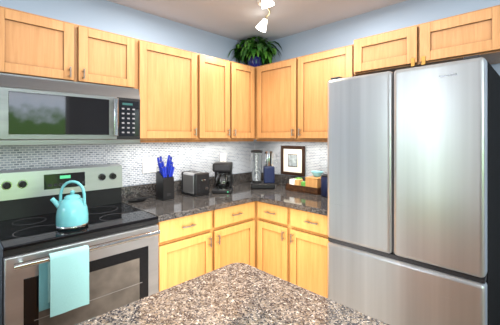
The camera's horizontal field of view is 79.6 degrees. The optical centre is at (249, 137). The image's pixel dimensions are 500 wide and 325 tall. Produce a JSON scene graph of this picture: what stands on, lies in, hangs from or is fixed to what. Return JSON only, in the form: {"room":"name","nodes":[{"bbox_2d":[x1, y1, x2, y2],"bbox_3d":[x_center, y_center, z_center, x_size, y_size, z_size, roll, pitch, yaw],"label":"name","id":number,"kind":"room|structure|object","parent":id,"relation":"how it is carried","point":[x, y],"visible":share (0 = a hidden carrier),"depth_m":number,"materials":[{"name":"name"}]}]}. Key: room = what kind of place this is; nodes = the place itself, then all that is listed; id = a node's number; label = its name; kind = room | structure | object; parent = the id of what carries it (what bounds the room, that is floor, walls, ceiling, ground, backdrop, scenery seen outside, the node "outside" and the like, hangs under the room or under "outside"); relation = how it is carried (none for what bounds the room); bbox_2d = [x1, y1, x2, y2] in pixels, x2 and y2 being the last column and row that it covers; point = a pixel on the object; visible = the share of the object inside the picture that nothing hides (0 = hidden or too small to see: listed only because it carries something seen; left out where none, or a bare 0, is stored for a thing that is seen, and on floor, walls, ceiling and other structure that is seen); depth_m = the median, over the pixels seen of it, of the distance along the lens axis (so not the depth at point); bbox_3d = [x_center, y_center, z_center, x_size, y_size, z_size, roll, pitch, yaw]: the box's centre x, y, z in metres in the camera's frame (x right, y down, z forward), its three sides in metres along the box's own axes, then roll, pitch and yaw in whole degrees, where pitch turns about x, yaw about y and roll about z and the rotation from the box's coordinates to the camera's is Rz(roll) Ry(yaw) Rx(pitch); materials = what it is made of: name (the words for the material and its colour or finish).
{"room":"kitchen","nodes":[
{"label":"kitchen","id":0,"kind":"room"},
{"bbox_2d":[0,0,245,186],"bbox_3d":[-1.612,0.190,1.724,4.800,2.400,0.100,0,0,-45],"label":"wall","id":1,"kind":"structure","parent":0,"point":[109,16],"depth_m":2.33,"materials":[{"name":"blue paint"}]},
{"bbox_2d":[0,6,139,92],"bbox_3d":[-1.154,-0.501,1.873,0.758,0.354,0.313,0,0,-45],"label":"upper cabinet","id":2,"kind":"object","parent":1,"relation":"attached to","point":[33,45],"depth_m":1.74,"materials":[{"name":"brown wood"}]},
{"bbox_2d":[0,73,139,145],"bbox_3d":[-1.100,-0.140,1.841,0.726,0.364,0.434,0,0,-45],"label":"microwave","id":3,"kind":"object","parent":2,"relation":"attached to","point":[34,111],"visible":1,"depth_m":1.67,"materials":[{"name":"grey metal"}]},
{"bbox_2d":[0,139,253,186],"bbox_3d":[-0.764,0.294,2.496,2.292,0.592,0.008,0,0,-45],"label":"tile","id":4,"kind":"structure","parent":1,"relation":"attached to","point":[197,156],"depth_m":2.34,"materials":[{"name":"tile"}]},
{"bbox_2d":[142,157,156,173],"bbox_3d":[-0.812,0.224,2.432,0.123,0.129,0.013,0,0,-45],"label":"switch plate","id":5,"kind":"object","parent":4,"relation":"attached to","point":[149,164],"visible":1,"depth_m":2.43,"materials":[{"name":"white plastic"}]},
{"bbox_2d":[220,153,225,161],"bbox_3d":[-0.266,0.212,2.980,0.079,0.121,0.010,0,0,-45],"label":"electrical outlet plate","id":6,"kind":"object","parent":4,"relation":"attached to","point":[222,157],"visible":0.65,"depth_m":2.98,"materials":[{"name":"white plastic"}]},
{"bbox_2d":[139,40,207,140],"bbox_3d":[-0.681,-0.330,2.347,0.578,0.696,0.313,0,0,-45],"label":"upper cabinet","id":7,"kind":"object","parent":1,"relation":"attached to","point":[187,96],"depth_m":2.24,"materials":[{"name":"brown wood"}]},
{"bbox_2d":[208,56,251,140],"bbox_3d":[-0.318,-0.330,2.709,0.708,0.696,0.313,0,0,-45],"label":"upper cabinet","id":8,"kind":"object","parent":1,"relation":"attached to","point":[229,82],"depth_m":2.63,"materials":[{"name":"brown wood"}]},
{"bbox_2d":[107,0,405,42],"bbox_3d":[0.050,-1.060,0.062,4.800,0.100,4.800,0,0,-45],"label":"ceiling","id":9,"kind":"structure","parent":0,"point":[237,20],"depth_m":2.44,"materials":[{"name":"grey paint"}]},
{"bbox_2d":[256,0,274,31],"bbox_3d":[0.110,-0.933,2.220,0.116,0.151,0.523,0,0,-4],"label":"spotlight","id":10,"kind":"object","parent":9,"relation":"attached to","point":[261,26],"visible":1,"depth_m":2.27,"materials":[{"name":"white plastic"}]},
{"bbox_2d":[264,0,499,176],"bbox_3d":[1.747,0.190,1.689,0.100,2.400,4.700,0,0,-45],"label":"wall","id":11,"kind":"structure","parent":0,"point":[350,30],"depth_m":2.39,"materials":[{"name":"blue paint"}]},
{"bbox_2d":[254,139,327,176],"bbox_3d":[0.542,0.185,2.817,0.008,0.375,1.400,0,0,-45],"label":"tile","id":12,"kind":"structure","parent":11,"relation":"attached to","point":[316,156],"depth_m":2.81,"materials":[{"name":"tile"}]},
{"bbox_2d":[281,146,304,175],"bbox_3d":[0.415,0.224,2.917,0.022,0.284,0.284,0,0,-45],"label":"picture frame","id":13,"kind":"object","parent":12,"relation":"attached to","point":[292,160],"visible":0.98,"depth_m":2.91,"materials":[{"name":"white paper"}]},
{"bbox_2d":[252,45,351,140],"bbox_3d":[0.480,-0.330,2.603,0.374,0.696,1.007,0,0,-45],"label":"upper cabinet","id":14,"kind":"object","parent":11,"relation":"attached to","point":[290,96],"depth_m":2.53,"materials":[{"name":"brown wood"}]},
{"bbox_2d":[228,36,281,66],"bbox_3d":[0.067,-0.835,2.984,0.385,0.312,0.436,0,0,-45],"label":"plant","id":15,"kind":"object","parent":14,"relation":"on","point":[253,52],"visible":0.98,"depth_m":2.96,"materials":[{"name":"green plant"}]},
{"bbox_2d":[352,28,403,76],"bbox_3d":[1.023,-0.576,2.085,0.338,0.248,0.490,0,0,-45],"label":"upper cabinet","id":16,"kind":"object","parent":11,"relation":"attached to","point":[383,52],"depth_m":2.01,"materials":[{"name":"brown wood"}]},
{"bbox_2d":[404,5,499,68],"bbox_3d":[1.273,-0.576,1.836,0.338,0.248,0.478,0,0,-45],"label":"upper cabinet","id":17,"kind":"object","parent":11,"relation":"attached to","point":[453,38],"depth_m":1.72,"materials":[{"name":"brown wood"}]},
{"bbox_3d":[0.049,1.440,0.062,4.800,0.100,4.800,0,0,-45],"label":"floor","id":18,"kind":"structure","parent":0,"visible":0},
{"bbox_2d":[0,164,159,324],"bbox_3d":[-1.003,0.792,1.744,0.726,1.195,0.710,0,0,-45],"label":"stove","id":19,"kind":"object","parent":18,"relation":"on","point":[118,237],"visible":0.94,"depth_m":1.65,"materials":[{"name":"grey metal"}]},
{"bbox_2d":[39,245,88,316],"bbox_3d":[-0.865,0.665,1.402,0.194,0.279,0.052,0,0,-45],"label":"hanging towel","id":20,"kind":"object","parent":19,"relation":"hanging from","point":[63,281],"visible":0.96,"depth_m":1.38,"materials":[{"name":"teal fabric"}]},
{"bbox_2d":[50,180,88,230],"bbox_3d":[-0.948,0.350,1.590,0.163,0.247,0.163,0,0,-45],"label":"kettle","id":21,"kind":"object","parent":19,"relation":"on","point":[72,211],"visible":1,"depth_m":1.55,"materials":[{"name":"teal metal"}]},
{"bbox_2d":[157,201,256,291],"bbox_3d":[-0.442,0.953,2.344,0.908,0.876,0.655,0,0,-45],"label":"base cabinet","id":22,"kind":"object","parent":18,"relation":"on","point":[191,246],"depth_m":2.11,"materials":[{"name":"brown wood"}]},
{"bbox_2d":[122,172,327,221],"bbox_3d":[0.001,0.444,2.302,1.476,0.139,1.340,0,0,-45],"label":"countertop","id":23,"kind":"structure","parent":22,"relation":"on","point":[180,204],"depth_m":2.30,"materials":[{"name":"stone"}]},
{"bbox_2d":[127,196,155,201],"bbox_3d":[-0.820,0.459,2.245,0.188,0.031,0.124,0,0,-45],"label":"spoon rest","id":24,"kind":"object","parent":23,"relation":"on","point":[137,199],"visible":1,"depth_m":2.24,"materials":[{"name":"black plastic"}]},
{"bbox_2d":[156,154,174,200],"bbox_3d":[-0.656,0.303,2.311,0.122,0.343,0.122,0,0,-45],"label":"knife block","id":25,"kind":"object","parent":23,"relation":"on","point":[164,183],"visible":1,"depth_m":2.29,"materials":[{"name":"black plastic"}]},
{"bbox_2d":[181,170,208,196],"bbox_3d":[-0.453,0.381,2.502,0.144,0.187,0.229,0,0,-45],"label":"toaster","id":26,"kind":"object","parent":23,"relation":"on","point":[194,183],"visible":1,"depth_m":2.44,"materials":[{"name":"silver metal"}]},
{"bbox_2d":[212,162,233,193],"bbox_3d":[-0.227,0.346,2.625,0.184,0.256,0.202,0,0,0],"label":"coffee maker","id":27,"kind":"object","parent":23,"relation":"on","point":[224,179],"visible":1,"depth_m":2.55,"materials":[{"name":"black plastic"}]},
{"bbox_2d":[251,150,277,188],"bbox_3d":[0.136,0.295,2.824,0.258,0.358,0.150,0,0,0],"label":"blender","id":28,"kind":"object","parent":23,"relation":"on","point":[268,172],"visible":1,"depth_m":2.78,"materials":[{"name":"black plastic"}]},
{"bbox_2d":[285,176,320,194],"bbox_3d":[0.504,0.407,2.656,0.188,0.134,0.335,0,0,-45],"label":"tray","id":29,"kind":"object","parent":23,"relation":"on","point":[310,185],"visible":0.81,"depth_m":2.56,"materials":[{"name":"wood"}]},
{"bbox_2d":[311,171,322,176],"bbox_3d":[0.582,0.317,2.596,0.108,0.045,0.108,0,0,-45],"label":"bowl","id":30,"kind":"object","parent":29,"relation":"on","point":[317,173],"visible":1,"depth_m":2.57,"materials":[{"name":"teal ceramic"}]},
{"bbox_2d":[321,173,327,196],"bbox_3d":[0.647,0.378,2.435,0.142,0.192,0.142,0,0,-45],"label":"canister","id":31,"kind":"object","parent":23,"relation":"on","point":[324,185],"visible":0.4,"depth_m":2.39,"materials":[{"name":"blue plastic"}]},
{"bbox_2d":[76,263,388,324],"bbox_3d":[0.003,0.932,-0.335,2.053,0.915,2.185,0,0,-45],"label":"kitchen island","id":32,"kind":"object","parent":18,"relation":"on","point":[237,294],"visible":1,"depth_m":0.84,"materials":[{"name":"brown stone"}]},
{"bbox_2d":[257,201,296,284],"bbox_3d":[0.369,0.953,2.515,0.655,0.876,0.422,0,0,-45],"label":"base cabinet","id":33,"kind":"object","parent":18,"relation":"on","point":[288,244],"depth_m":2.31,"materials":[{"name":"brown wood"}]},
{"bbox_2d":[297,210,329,297],"bbox_3d":[0.618,0.953,2.314,0.588,0.876,0.484,0,0,-45],"label":"base cabinet","id":34,"kind":"object","parent":18,"relation":"on","point":[312,228],"depth_m":2.09,"materials":[{"name":"brown wood"}]},
{"bbox_2d":[328,55,499,324],"bbox_3d":[0.997,0.516,1.806,0.769,1.748,0.758,0,0,-45],"label":"fridge","id":35,"kind":"object","parent":18,"relation":"on","point":[413,195],"visible":1,"depth_m":1.47,"materials":[{"name":"grey metal"}]}
]}

